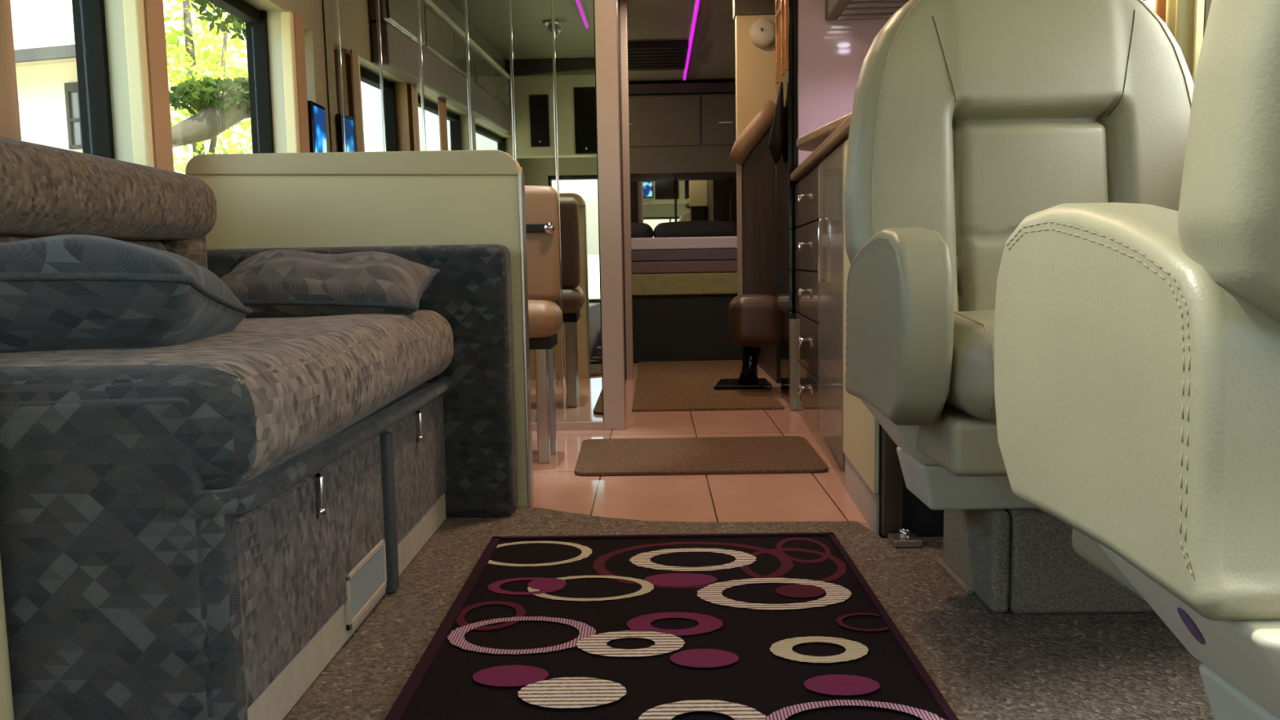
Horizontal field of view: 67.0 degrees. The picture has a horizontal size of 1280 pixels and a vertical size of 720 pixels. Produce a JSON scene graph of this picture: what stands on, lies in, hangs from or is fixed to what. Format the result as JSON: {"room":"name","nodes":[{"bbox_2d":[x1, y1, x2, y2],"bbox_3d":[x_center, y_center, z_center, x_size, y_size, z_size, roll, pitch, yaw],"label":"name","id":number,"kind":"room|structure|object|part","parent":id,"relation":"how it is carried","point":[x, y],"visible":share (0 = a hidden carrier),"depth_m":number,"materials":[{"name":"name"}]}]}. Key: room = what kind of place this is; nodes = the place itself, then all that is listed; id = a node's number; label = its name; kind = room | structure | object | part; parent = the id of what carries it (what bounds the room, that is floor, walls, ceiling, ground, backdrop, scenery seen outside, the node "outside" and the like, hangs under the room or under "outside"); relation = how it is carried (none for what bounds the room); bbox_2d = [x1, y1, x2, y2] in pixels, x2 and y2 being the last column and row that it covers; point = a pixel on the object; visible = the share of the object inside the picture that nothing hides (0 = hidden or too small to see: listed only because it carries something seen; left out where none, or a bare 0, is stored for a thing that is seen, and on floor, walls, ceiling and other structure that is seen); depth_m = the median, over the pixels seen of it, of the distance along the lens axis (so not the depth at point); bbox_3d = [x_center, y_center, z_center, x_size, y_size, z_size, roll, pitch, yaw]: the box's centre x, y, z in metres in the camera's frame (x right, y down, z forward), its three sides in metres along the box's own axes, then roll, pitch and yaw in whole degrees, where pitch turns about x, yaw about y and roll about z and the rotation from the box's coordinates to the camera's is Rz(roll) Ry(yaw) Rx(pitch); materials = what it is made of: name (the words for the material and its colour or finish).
{"room":"motorhome interior","nodes":[
{"label":"motorhome interior","id":0,"kind":"room"},
{"bbox_2d":[243,0,332,152],"bbox_3d":[-1.200,-0.682,3.215,0.125,2.000,9.700,-1,6,1],"label":"wall","id":1,"kind":"structure","parent":0,"point":[312,11],"depth_m":3.39,"materials":[{"name":"beige paint"}]},
{"bbox_2d":[71,0,115,159],"bbox_3d":[-1.254,-0.601,1.461,0.068,0.710,1.492,-1,6,1],"label":"window","id":2,"kind":"structure","parent":1,"relation":"in","point":[88,15],"depth_m":2.19,"materials":[{"name":"black metal"}]},
{"bbox_2d":[103,0,173,171],"bbox_3d":[-1.203,-0.681,2.253,0.148,0.710,0.114,-1,6,1],"label":"trim","id":3,"kind":"structure","parent":1,"relation":"attached to","point":[135,36],"depth_m":2.21,"materials":[{"name":"beige"}]},
{"bbox_3d":[-1.182,-0.677,2.206,0.080,0.710,0.012,-1,6,1],"label":"reveal panel","id":4,"kind":"part","parent":3,"relation":"part of","materials":[{"name":"beige paint"}]},
{"bbox_2d":[206,0,274,153],"bbox_3d":[-1.236,-0.729,2.732,0.068,0.710,0.847,-1,6,1],"label":"window","id":5,"kind":"structure","parent":1,"relation":"in","point":[255,20],"depth_m":3.12,"materials":[{"name":"black rubber"}]},
{"bbox_2d":[266,10,310,153],"bbox_3d":[-1.190,-0.776,3.201,0.148,0.710,0.109,-1,6,1],"label":"trim","id":6,"kind":"structure","parent":1,"relation":"attached to","point":[286,37],"depth_m":3.14,"materials":[{"name":"beige"}]},
{"bbox_3d":[-1.169,-0.772,3.156,0.080,0.710,0.012,-1,6,1],"label":"reveal panel","id":7,"kind":"part","parent":6,"relation":"part of","materials":[{"name":"beige"}]},
{"bbox_2d":[307,100,327,152],"bbox_3d":[-1.123,-0.778,3.360,0.027,0.220,0.140,-1,6,1],"label":"screen","id":8,"kind":"object","parent":1,"relation":"attached to","point":[316,112],"visible":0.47,"depth_m":3.32,"materials":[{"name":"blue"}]},
{"bbox_3d":[-1.137,-1.007,1.121,0.075,0.180,3.500,-1,6,1],"label":"window valance","id":9,"kind":"object","parent":1,"relation":"attached to","visible":0},
{"bbox_2d":[0,0,21,140],"bbox_3d":[-1.137,-0.639,1.663,0.027,0.720,0.145,-1,6,1],"label":"curtain","id":10,"kind":"object","parent":9,"relation":"hanging from","point":[10,122],"visible":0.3,"depth_m":1.72,"materials":[{"name":"beige fabric"}]},
{"bbox_2d":[617,0,626,382],"bbox_3d":[-0.608,-0.814,4.435,1.015,2.000,1.630,-1,6,1],"label":"wall","id":11,"kind":"structure","parent":0,"point":[618,1],"depth_m":4.99,"materials":[{"name":"grey"}]},
{"bbox_2d":[619,0,633,379],"bbox_3d":[-0.071,-0.892,5.168,0.036,1.990,0.140,-1,6,1],"label":"trim","id":12,"kind":"structure","parent":11,"relation":"attached to","point":[623,3],"depth_m":5.10,"materials":[{"name":"beige wood"}]},
{"bbox_2d":[626,0,735,84],"bbox_3d":[0.020,-1.726,3.094,2.600,0.060,9.700,-1,6,1],"label":"ceiling","id":13,"kind":"structure","parent":0,"point":[713,54],"depth_m":5.85,"materials":[{"name":"plastic"}]},
{"bbox_2d":[627,40,688,71],"bbox_3d":[0.086,-2.000,6.382,0.440,0.051,0.700,-1,6,1],"label":"ceiling vent","id":14,"kind":"object","parent":13,"relation":"in","point":[652,55],"visible":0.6,"depth_m":6.22,"materials":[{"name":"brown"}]},
{"bbox_2d":[682,0,700,80],"bbox_3d":[0.307,-1.921,5.432,0.028,0.027,3.600,-1,6,1],"label":"light strip","id":15,"kind":"object","parent":13,"relation":"attached to","point":[696,4],"visible":1,"depth_m":5.79,"materials":[{"name":"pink plastic"}]},
{"bbox_2d":[733,0,775,19],"bbox_3d":[0.559,-1.766,4.690,0.210,0.198,0.100,-1,6,1],"label":"ceiling soffit","id":16,"kind":"structure","parent":13,"relation":"attached to","point":[740,7],"depth_m":4.65,"materials":[{"name":"laminate"}]},
{"bbox_2d":[735,14,776,139],"bbox_3d":[0.570,-1.325,4.714,0.202,0.680,0.060,-1,6,1],"label":"panel","id":17,"kind":"object","parent":16,"relation":"attached to","point":[755,66],"visible":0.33,"depth_m":4.68,"materials":[{"name":"beige laminate"}]},
{"bbox_2d":[749,17,775,48],"bbox_3d":[0.594,-1.571,4.641,0.136,0.136,0.037,-1,6,1],"label":"smoke detector","id":18,"kind":"object","parent":17,"relation":"attached to","point":[762,31],"visible":0.94,"depth_m":4.63,"materials":[{"name":"beige plastic"}]},
{"bbox_2d":[628,92,735,222],"bbox_3d":[0.103,-1.181,7.981,2.600,2.000,0.080,-1,6,1],"label":"wall","id":19,"kind":"structure","parent":0,"point":[675,180],"depth_m":7.91,"materials":[{"name":"laminate"}]},
{"bbox_2d":[628,82,736,178],"bbox_3d":[0.087,-1.772,7.571,2.300,0.660,0.580,-1,6,1],"label":"upper cabinet","id":20,"kind":"object","parent":19,"relation":"attached to","point":[675,136],"visible":0.23,"depth_m":7.30,"materials":[{"name":"laminate"}]},
{"bbox_3d":[0.083,-1.800,7.299,0.740,0.370,0.015,-1,6,1],"label":"door","id":21,"kind":"part","parent":20,"relation":"part of","materials":[{"name":"laminate"}]},
{"bbox_3d":[0.843,-1.813,7.287,0.740,0.370,0.015,-1,6,1],"label":"door","id":22,"kind":"part","parent":20,"relation":"part of","materials":[{"name":"laminate"}]},
{"bbox_3d":[0.643,-1.788,7.280,0.100,0.010,0.011,-1,6,1],"label":"handle","id":23,"kind":"part","parent":20,"relation":"part of","materials":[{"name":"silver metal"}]},
{"bbox_2d":[630,177,737,237],"bbox_3d":[0.101,-1.210,7.873,2.200,0.520,0.071,-1,6,1],"label":"mirror","id":24,"kind":"object","parent":19,"relation":"attached to","point":[651,200],"visible":0.32,"depth_m":7.83,"materials":[{"name":"grey mirror"}]},
{"bbox_3d":[0.041,-1.209,7.873,0.480,0.520,0.071,-1,6,1],"label":"mirror panel","id":25,"kind":"part","parent":24,"relation":"part of","materials":[{"name":"grey"}]},
{"bbox_3d":[0.511,-1.216,7.866,0.420,0.520,0.071,-1,6,1],"label":"mirror panel","id":26,"kind":"part","parent":24,"relation":"part of","materials":[{"name":"grey"}]},
{"bbox_3d":[0.971,-1.224,7.859,0.460,0.520,0.071,-1,6,1],"label":"mirror panel","id":27,"kind":"part","parent":24,"relation":"part of","materials":[{"name":"grey"}]},
{"bbox_2d":[531,360,927,537],"bbox_3d":[0.056,0.323,3.298,2.600,0.060,9.700,-1,6,1],"label":"floor","id":28,"kind":"structure","parent":0,"point":[823,496],"depth_m":2.71,"materials":[{"name":"tile"}]},
{"bbox_2d":[185,150,533,506],"bbox_3d":[-0.701,-0.066,2.455,0.832,0.907,0.070,-1,6,1],"label":"wall","id":29,"kind":"structure","parent":28,"relation":"on","point":[281,200],"depth_m":2.40,"materials":[{"name":"beige laminate"}]},
{"bbox_2d":[323,0,626,431],"bbox_3d":[-0.600,-0.722,3.556,1.055,1.990,0.136,-1,6,1],"label":"wall","id":30,"kind":"structure","parent":28,"relation":"on","point":[535,82],"depth_m":3.50,"materials":[{"name":"grey"}]},
{"bbox_3d":[-1.102,-0.723,3.538,0.043,1.955,0.057,-1,6,1],"label":"mirror panel","id":31,"kind":"part","parent":30,"relation":"part of","materials":[{"name":"grey metal"}]},
{"bbox_3d":[-1.003,-0.725,3.536,0.139,1.955,0.057,-1,6,1],"label":"mirror panel","id":32,"kind":"part","parent":30,"relation":"part of","materials":[{"name":"grey metal"}]},
{"bbox_3d":[-0.857,-0.727,3.534,0.138,1.955,0.057,-1,6,1],"label":"mirror panel","id":33,"kind":"part","parent":30,"relation":"part of","materials":[{"name":"grey metal"}]},
{"bbox_3d":[-0.699,-0.730,3.531,0.162,1.955,0.057,-1,6,1],"label":"mirror panel","id":34,"kind":"part","parent":30,"relation":"part of","materials":[{"name":"grey metal"}]},
{"bbox_3d":[-0.535,-0.732,3.529,0.150,1.955,0.057,-1,6,1],"label":"mirror panel","id":35,"kind":"part","parent":30,"relation":"part of","materials":[{"name":"grey metal"}]},
{"bbox_3d":[-0.379,-0.735,3.526,0.145,1.955,0.057,-1,6,1],"label":"mirror panel","id":36,"kind":"part","parent":30,"relation":"part of","materials":[{"name":"grey"}]},
{"bbox_3d":[-0.620,0.254,3.658,0.980,0.030,0.029,-1,6,1],"label":"rail","id":37,"kind":"part","parent":30,"relation":"part of","materials":[{"name":"beige"}]},
{"bbox_3d":[-0.228,-0.737,3.524,0.142,1.955,0.057,-1,6,1],"label":"mirror panel","id":38,"kind":"part","parent":30,"relation":"part of","materials":[{"name":"grey"}]},
{"bbox_3d":[-0.112,-0.729,3.549,0.080,1.990,0.136,-1,6,1],"label":"post","id":39,"kind":"part","parent":30,"relation":"part of","materials":[{"name":"beige"}]},
{"bbox_2d":[524,185,562,463],"bbox_3d":[-0.475,-0.118,3.090,0.445,0.878,0.248,-1,6,1],"label":"chair","id":40,"kind":"object","parent":28,"relation":"on","point":[541,203],"visible":0.4,"depth_m":3.09,"materials":[{"name":"brown leather"}]},
{"bbox_3d":[-0.305,0.142,3.036,0.036,0.365,0.035,-1,6,1],"label":"leg","id":41,"kind":"part","parent":40,"relation":"part of","materials":[{"name":"silver metal"}]},
{"bbox_3d":[-0.471,-0.371,3.135,0.419,0.384,0.066,-1,6,1],"label":"backrest","id":42,"kind":"part","parent":40,"relation":"part of","materials":[{"name":"brown leather"}]},
{"bbox_3d":[-0.479,-0.057,3.096,0.410,0.035,0.200,-1,6,1],"label":"seat frame","id":43,"kind":"part","parent":40,"relation":"part of","materials":[{"name":"black"}]},
{"bbox_3d":[-0.475,-0.127,3.090,0.445,0.131,0.248,-1,6,1],"label":"seat","id":44,"kind":"part","parent":40,"relation":"part of","materials":[{"name":"brown leather"}]},
{"bbox_3d":[-0.290,-0.421,3.083,0.040,0.040,0.040,-1,6,1],"label":"knob","id":45,"kind":"part","parent":40,"relation":"part of","materials":[{"name":"silver metal"}]},
{"bbox_3d":[-0.300,0.127,3.183,0.042,0.365,0.040,-1,6,1],"label":"leg","id":46,"kind":"part","parent":40,"relation":"part of","materials":[{"name":"silver metal"}]},
{"bbox_2d":[631,235,742,361],"bbox_3d":[0.098,-0.465,6.916,2.240,0.767,1.882,-1,6,1],"label":"bed","id":47,"kind":"object","parent":28,"relation":"on","point":[683,288],"visible":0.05,"depth_m":6.01,"materials":[{"name":"black"}]},
{"bbox_2d":[631,222,653,238],"bbox_3d":[-0.223,-0.960,7.355,0.652,0.173,0.440,-1,6,1],"label":"pillow","id":48,"kind":"object","parent":47,"relation":"on","point":[637,229],"visible":0.23,"depth_m":7.15,"materials":[{"name":"grey fabric"}]},
{"bbox_2d":[653,220,737,237],"bbox_3d":[0.427,-0.970,7.345,0.652,0.173,0.440,-1,6,1],"label":"pillow","id":49,"kind":"object","parent":47,"relation":"on","point":[692,228],"visible":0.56,"depth_m":7.14,"materials":[{"name":"grey fabric"}]},
{"bbox_2d":[574,435,828,475],"bbox_3d":[0.182,0.303,3.108,0.770,0.011,0.550,-1,6,1],"label":"doormat","id":50,"kind":"object","parent":28,"relation":"on","point":[770,454],"visible":1,"depth_m":3.04,"materials":[{"name":"brown carpet"}]},
{"bbox_2d":[631,360,784,411],"bbox_3d":[0.299,0.109,5.047,0.640,0.009,1.990,-1,6,1],"label":"carpet","id":51,"kind":"object","parent":28,"relation":"on","point":[665,385],"visible":0.93,"depth_m":4.62,"materials":[{"name":"brown carpet"}]},
{"bbox_2d":[714,293,780,390],"bbox_3d":[0.512,-0.091,4.675,0.322,0.455,0.385,-1,6,1],"label":"seat","id":52,"kind":"object","parent":51,"relation":"on","point":[754,319],"visible":0.93,"depth_m":4.50,"materials":[{"name":"brown leather"}]},
{"bbox_3d":[0.495,0.117,4.759,0.278,0.024,0.260,-1,6,1],"label":"foot plate","id":53,"kind":"part","parent":52,"relation":"part of","materials":[{"name":"black metal"}]},
{"bbox_2d":[728,100,776,297],"bbox_3d":[0.561,-0.705,4.703,0.258,1.089,0.086,-1,6,1],"label":"bulkhead","id":54,"kind":"object","parent":52,"relation":"on","point":[755,164],"visible":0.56,"depth_m":4.70,"materials":[{"name":"brown wood"}]},
{"bbox_3d":[0.489,-0.562,4.736,0.022,0.800,0.050,-1,6,1],"label":"trim","id":55,"kind":"part","parent":54,"relation":"part of","materials":[{"name":"beige wood"}]},
{"bbox_3d":[0.554,-1.094,4.657,0.258,0.306,0.072,-1,6,1],"label":"padded rail","id":56,"kind":"part","parent":54,"relation":"part of","materials":[{"name":"brown leather"}]},
{"bbox_3d":[0.577,-0.676,4.724,0.170,1.028,0.030,-1,6,1],"label":"panel","id":57,"kind":"part","parent":54,"relation":"part of","materials":[{"name":"brown wood"}]},
{"bbox_2d":[283,506,1214,719],"bbox_3d":[-0.013,0.547,0.532,2.240,0.044,3.850,-1,6,1],"label":"carpet","id":58,"kind":"object","parent":28,"relation":"on","point":[987,664],"depth_m":1.55,"materials":[{"name":"brown carpet"}]},
{"bbox_2d":[0,556,13,719],"bbox_3d":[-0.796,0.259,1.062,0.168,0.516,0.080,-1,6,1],"label":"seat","id":59,"kind":"object","parent":58,"relation":"on","point":[6,712],"visible":1,"depth_m":1.08,"materials":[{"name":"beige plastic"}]},
{"bbox_2d":[0,136,518,719],"bbox_3d":[-0.744,0.035,1.724,0.844,0.828,1.416,-1,6,1],"label":"sofa","id":60,"kind":"object","parent":58,"relation":"on","point":[193,530],"visible":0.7,"depth_m":1.23,"materials":[{"name":"fabric"}]},
{"bbox_2d":[0,235,167,251],"bbox_3d":[-1.091,-0.114,1.587,0.152,0.234,1.122,-1,6,1],"label":"cushion","id":61,"kind":"object","parent":60,"relation":"on","point":[159,242],"depth_m":1.95,"materials":[{"name":"fabric"}]},
{"bbox_3d":[-0.826,0.277,1.141,0.645,0.466,0.048,-1,6,1],"label":"panel","id":62,"kind":"part","parent":60,"relation":"part of","materials":[{"name":"fabric"}]},
{"bbox_2d":[0,234,253,353],"bbox_3d":[-0.812,-0.077,1.382,0.421,0.201,0.335,-2,6,-9],"label":"cushion","id":63,"kind":"object","parent":60,"relation":"on","point":[67,291],"visible":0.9,"depth_m":1.25,"materials":[{"name":"fabric"}]},
{"bbox_2d":[0,309,453,489],"bbox_3d":[-0.756,0.029,1.698,0.643,0.184,1.211,-1,6,1],"label":"seat cushion","id":64,"kind":"object","parent":60,"relation":"on","point":[264,403],"depth_m":1.14,"materials":[{"name":"fabric"}]},
{"bbox_3d":[-0.488,0.283,1.475,0.020,0.236,0.625,-1,6,1],"label":"panel","id":65,"kind":"part","parent":60,"relation":"part of","materials":[{"name":"grey fabric"}]},
{"bbox_2d":[220,249,439,318],"bbox_3d":[-0.686,-0.155,2.091,0.463,0.172,0.270,-1,6,-2],"label":"cushion","id":66,"kind":"object","parent":60,"relation":"on","point":[274,283],"visible":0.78,"depth_m":1.99,"materials":[{"name":"fabric"}]},
{"bbox_3d":[-0.723,0.055,2.372,0.821,0.660,0.120,-1,6,1],"label":"arm","id":67,"kind":"part","parent":60,"relation":"part of","materials":[{"name":"fabric"}]},
{"bbox_3d":[-0.473,0.384,1.675,0.008,0.091,0.218,-1,6,1],"label":"vent frame","id":68,"kind":"part","parent":60,"relation":"part of","materials":[{"name":"plastic"}]},
{"bbox_3d":[-0.475,0.383,1.675,0.005,0.070,0.200,-1,6,1],"label":"vent panel","id":69,"kind":"part","parent":60,"relation":"part of","materials":[{"name":"grey metal"}]},
{"bbox_3d":[-0.480,0.224,2.072,0.020,0.236,0.486,-1,6,1],"label":"panel","id":70,"kind":"part","parent":60,"relation":"part of","materials":[{"name":"grey fabric"}]},
{"bbox_2d":[384,532,959,719],"bbox_3d":[0.039,0.467,1.367,0.751,0.014,1.532,-1,6,1],"label":"rug","id":71,"kind":"object","parent":58,"relation":"on","point":[734,626],"visible":1,"depth_m":1.55,"materials":[{"name":"black carpet"}]},
{"bbox_3d":[0.568,0.378,2.070,0.060,0.033,0.060,-1,6,1],"label":"floor bracket","id":72,"kind":"part","parent":58,"relation":"part of","materials":[{"name":"silver metal"}]},
{"bbox_2d":[936,508,1155,613],"bbox_3d":[0.787,0.330,1.784,0.392,0.178,0.295,-1,6,1],"label":"pedestal","id":73,"kind":"object","parent":58,"relation":"on","point":[1022,561],"visible":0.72,"depth_m":1.64,"materials":[{"name":"carpet"}]},
{"bbox_3d":[0.618,0.332,1.788,0.030,0.178,0.291,-1,6,1],"label":"panel","id":74,"kind":"part","parent":73,"relation":"part of","materials":[{"name":"carpet"}]},
{"bbox_2d":[844,0,1193,510],"bbox_3d":[0.693,-0.216,1.587,0.646,0.950,0.544,-1,6,1],"label":"chair","id":75,"kind":"object","parent":73,"relation":"on","point":[971,120],"visible":0.66,"depth_m":1.69,"materials":[{"name":"leather"}]},
{"bbox_3d":[0.412,-0.064,1.574,0.077,0.296,0.419,-1,6,1],"label":"armrest","id":76,"kind":"part","parent":75,"relation":"part of","materials":[{"name":"leather"}]},
{"bbox_3d":[0.698,0.109,1.577,0.484,0.085,0.355,-1,6,1],"label":"seat frame","id":77,"kind":"part","parent":75,"relation":"part of","materials":[{"name":"leather"}]},
{"bbox_2d":[945,310,996,421],"bbox_3d":[0.696,0.001,1.531,0.483,0.164,0.377,-1,6,1],"label":"seat cushion","id":78,"kind":"object","parent":75,"relation":"on","point":[970,374],"depth_m":1.38,"materials":[{"name":"leather"}]},
{"bbox_3d":[0.693,-0.346,1.739,0.640,0.720,0.215,-1,6,1],"label":"backrest","id":79,"kind":"part","parent":75,"relation":"part of","materials":[{"name":"leather"}]},
{"bbox_3d":[0.810,0.330,1.783,0.346,0.178,0.295,-1,6,1],"label":"panel","id":80,"kind":"part","parent":73,"relation":"part of","materials":[{"name":"carpet"}]},
{"bbox_3d":[0.767,0.434,0.742,0.402,0.178,0.290,-1,6,1],"label":"pedestal","id":81,"kind":"object","parent":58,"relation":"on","visible":0},
{"bbox_2d":[994,0,1279,719],"bbox_3d":[0.694,-0.136,0.786,0.646,0.950,0.544,-1,6,1],"label":"chair","id":82,"kind":"object","parent":81,"relation":"on","point":[1137,346],"visible":1,"depth_m":0.68,"materials":[{"name":"leather"}]},
{"bbox_3d":[0.700,0.181,0.860,0.484,0.085,0.355,-1,6,1],"label":"seat frame","id":83,"kind":"part","parent":82,"relation":"part of","materials":[{"name":"leather"}]},
{"bbox_3d":[0.413,0.010,0.837,0.077,0.296,0.419,-1,6,1],"label":"armrest","id":84,"kind":"part","parent":82,"relation":"part of","materials":[{"name":"leather"}]},
{"bbox_3d":[0.690,-0.234,0.611,0.640,0.720,0.215,-1,6,1],"label":"backrest","id":85,"kind":"part","parent":82,"relation":"part of","materials":[{"name":"leather"}]},
{"bbox_2d":[757,164,781,382],"bbox_3d":[0.952,-0.925,5.322,0.530,1.990,1.000,-1,6,1],"label":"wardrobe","id":86,"kind":"object","parent":28,"relation":"on","point":[770,357],"visible":0.16,"depth_m":4.98,"materials":[{"name":"brown wood"}]},
{"bbox_2d":[775,0,888,410],"bbox_3d":[0.912,-0.805,4.131,0.617,1.990,0.435,-1,6,1],"label":"wall","id":87,"kind":"structure","parent":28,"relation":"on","point":[819,61],"depth_m":3.90,"materials":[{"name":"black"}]},
{"bbox_2d":[767,81,785,164],"bbox_3d":[0.579,-1.004,4.113,0.065,0.321,0.180,-1,6,1],"label":"dish towel","id":88,"kind":"object","parent":87,"relation":"hanging from","point":[775,144],"visible":0.99,"depth_m":4.04,"materials":[{"name":"black fabric"}]},
{"bbox_3d":[0.616,-0.995,4.123,0.018,1.580,0.380,-1,6,1],"label":"door","id":89,"kind":"part","parent":87,"relation":"part of","materials":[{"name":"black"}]},
{"bbox_3d":[0.642,0.020,4.021,0.040,0.380,0.045,-1,6,1],"label":"post","id":90,"kind":"part","parent":87,"relation":"part of","materials":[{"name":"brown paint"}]},
{"bbox_3d":[0.919,-1.267,3.873,0.570,1.000,0.015,-1,6,1],"label":"panel","id":91,"kind":"part","parent":87,"relation":"part of","materials":[{"name":"pink"}]},
{"bbox_2d":[790,114,943,537],"bbox_3d":[0.859,-0.183,3.020,0.690,0.975,1.900,-1,6,1],"label":"base cabinet","id":92,"kind":"object","parent":28,"relation":"on","point":[860,451],"visible":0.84,"depth_m":2.77,"materials":[{"name":"black wood"}]},
{"bbox_3d":[0.590,-0.585,3.522,0.028,0.037,0.070,-1,6,1],"label":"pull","id":93,"kind":"part","parent":92,"relation":"part of","materials":[{"name":"silver metal"}]},
{"bbox_3d":[0.593,-0.413,3.539,0.028,0.037,0.070,-1,6,1],"label":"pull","id":94,"kind":"part","parent":92,"relation":"part of","materials":[{"name":"silver metal"}]},
{"bbox_3d":[0.596,-0.244,3.556,0.028,0.037,0.070,-1,6,1],"label":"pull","id":95,"kind":"part","parent":92,"relation":"part of","materials":[{"name":"silver metal"}]},
{"bbox_3d":[0.599,-0.065,3.574,0.028,0.037,0.070,-1,6,1],"label":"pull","id":96,"kind":"part","parent":92,"relation":"part of","materials":[{"name":"silver metal"}]},
{"bbox_3d":[0.602,0.112,3.591,0.028,0.037,0.070,-1,6,1],"label":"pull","id":97,"kind":"part","parent":92,"relation":"part of","materials":[{"name":"silver metal"}]},
{"bbox_3d":[0.612,-0.412,3.539,0.012,0.165,0.801,-1,6,4],"label":"drawer","id":98,"kind":"part","parent":92,"relation":"part of","materials":[{"name":"paint"}]},
{"bbox_3d":[0.621,0.113,3.591,0.012,0.160,0.801,-1,6,4],"label":"drawer","id":99,"kind":"part","parent":92,"relation":"part of","materials":[{"name":"paint"}]},
{"bbox_3d":[0.609,-0.583,3.522,0.012,0.170,0.801,-1,6,4],"label":"drawer","id":100,"kind":"part","parent":92,"relation":"part of","materials":[{"name":"paint"}]},
{"bbox_3d":[0.615,-0.242,3.555,0.012,0.165,0.801,-1,6,4],"label":"drawer","id":101,"kind":"part","parent":92,"relation":"part of","materials":[{"name":"paint"}]},
{"bbox_3d":[0.618,-0.064,3.573,0.012,0.185,0.801,-1,6,4],"label":"drawer","id":102,"kind":"part","parent":92,"relation":"part of","materials":[{"name":"paint"}]},
{"bbox_2d":[790,114,851,181],"bbox_3d":[0.851,-0.654,2.991,0.690,0.033,1.865,-1,6,1],"label":"countertop","id":103,"kind":"structure","parent":92,"relation":"on","point":[841,134],"depth_m":2.90,"materials":[{"name":"brown wood"}]},
{"bbox_2d":[796,112,852,151],"bbox_3d":[0.874,-0.721,3.112,0.645,0.077,0.959,-1,6,1],"label":"raised bar","id":104,"kind":"object","parent":103,"relation":"on","point":[811,140],"visible":0.18,"depth_m":3.20,"materials":[{"name":"brown paint"}]},
{"bbox_3d":[0.560,-0.340,2.994,0.019,0.203,0.008,-1,6,1],"label":"handle","id":105,"kind":"part","parent":92,"relation":"part of","materials":[{"name":"silver metal"}]},
{"bbox_3d":[0.570,-0.171,2.875,0.012,0.870,0.531,-1,6,4],"label":"door","id":106,"kind":"part","parent":92,"relation":"part of","materials":[{"name":"brown paint"}]},
{"bbox_3d":[0.535,-0.139,2.351,0.012,0.830,0.481,-1,6,4],"label":"panel","id":107,"kind":"part","parent":92,"relation":"part of","materials":[{"name":"beige laminate"}]},
{"bbox_3d":[0.550,-0.054,2.099,0.042,0.888,0.033,-1,6,1],"label":"post","id":108,"kind":"part","parent":92,"relation":"part of","materials":[{"name":"brown wood"}]},
{"bbox_2d":[1203,0,1211,36],"bbox_3d":[1.275,-0.721,3.177,0.125,2.000,9.700,-1,6,1],"label":"wall","id":109,"kind":"structure","parent":0,"point":[1206,2],"depth_m":2.04,"materials":[{"name":"beige paint"}]},
{"bbox_2d":[825,0,909,20],"bbox_3d":[0.965,-1.422,3.428,0.470,0.245,0.830,-1,6,1],"label":"hood","id":110,"kind":"object","parent":109,"relation":"attached to","point":[835,10],"visible":0.62,"depth_m":3.68,"materials":[{"name":"laminate"}]},
{"bbox_2d":[1142,0,1166,22],"bbox_3d":[1.153,-1.100,2.118,0.075,1.012,0.105,-1,6,1],"label":"wood panel","id":111,"kind":"object","parent":109,"relation":"attached to","point":[1158,6],"visible":0.02,"depth_m":2.10,"materials":[{"name":"orange wood"}]},
{"bbox_2d":[1165,0,1204,84],"bbox_3d":[1.149,-0.991,2.026,0.047,0.900,0.091,-1,6,1],"label":"curtain","id":112,"kind":"object","parent":109,"relation":"hanging from","point":[1184,19],"visible":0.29,"depth_m":2.03,"materials":[{"name":"beige fabric"}]},
{"label":"outside","id":113,"kind":"structure","parent":0,"visible":0},
{"bbox_3d":[0.230,-0.051,15.068,80.000,0.060,90.000,-1,6,1],"label":"lawn","id":114,"kind":"structure","parent":113,"visible":0},
{"bbox_2d":[10,0,252,173],"bbox_3d":[-8.720,-2.883,14.497,10.100,6.000,7.240,1,6,15],"label":"house","id":115,"kind":"structure","parent":114,"relation":"on","point":[44,43],"depth_m":10.82,"materials":[{"name":"beige paint"}]},
{"bbox_3d":[-5.953,-2.685,10.672,0.750,0.630,0.015,1,6,15],"label":"pane","id":116,"kind":"part","parent":115,"relation":"part of","materials":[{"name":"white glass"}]},
{"bbox_2d":[163,0,252,173],"bbox_3d":[-3.998,-1.693,9.139,1.956,4.535,1.260,2,6,26],"label":"tree","id":117,"kind":"object","parent":114,"relation":"on","point":[189,62],"visible":0.14,"depth_m":8.96,"materials":[{"name":"green plant"}]},
{"bbox_2d":[168,0,250,147],"bbox_3d":[-2.948,-1.357,7.240,1.429,4.224,0.824,-1,6,1],"label":"tree","id":118,"kind":"object","parent":114,"relation":"on","point":[218,112],"visible":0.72,"depth_m":6.94,"materials":[{"name":"green plant"}]}
]}

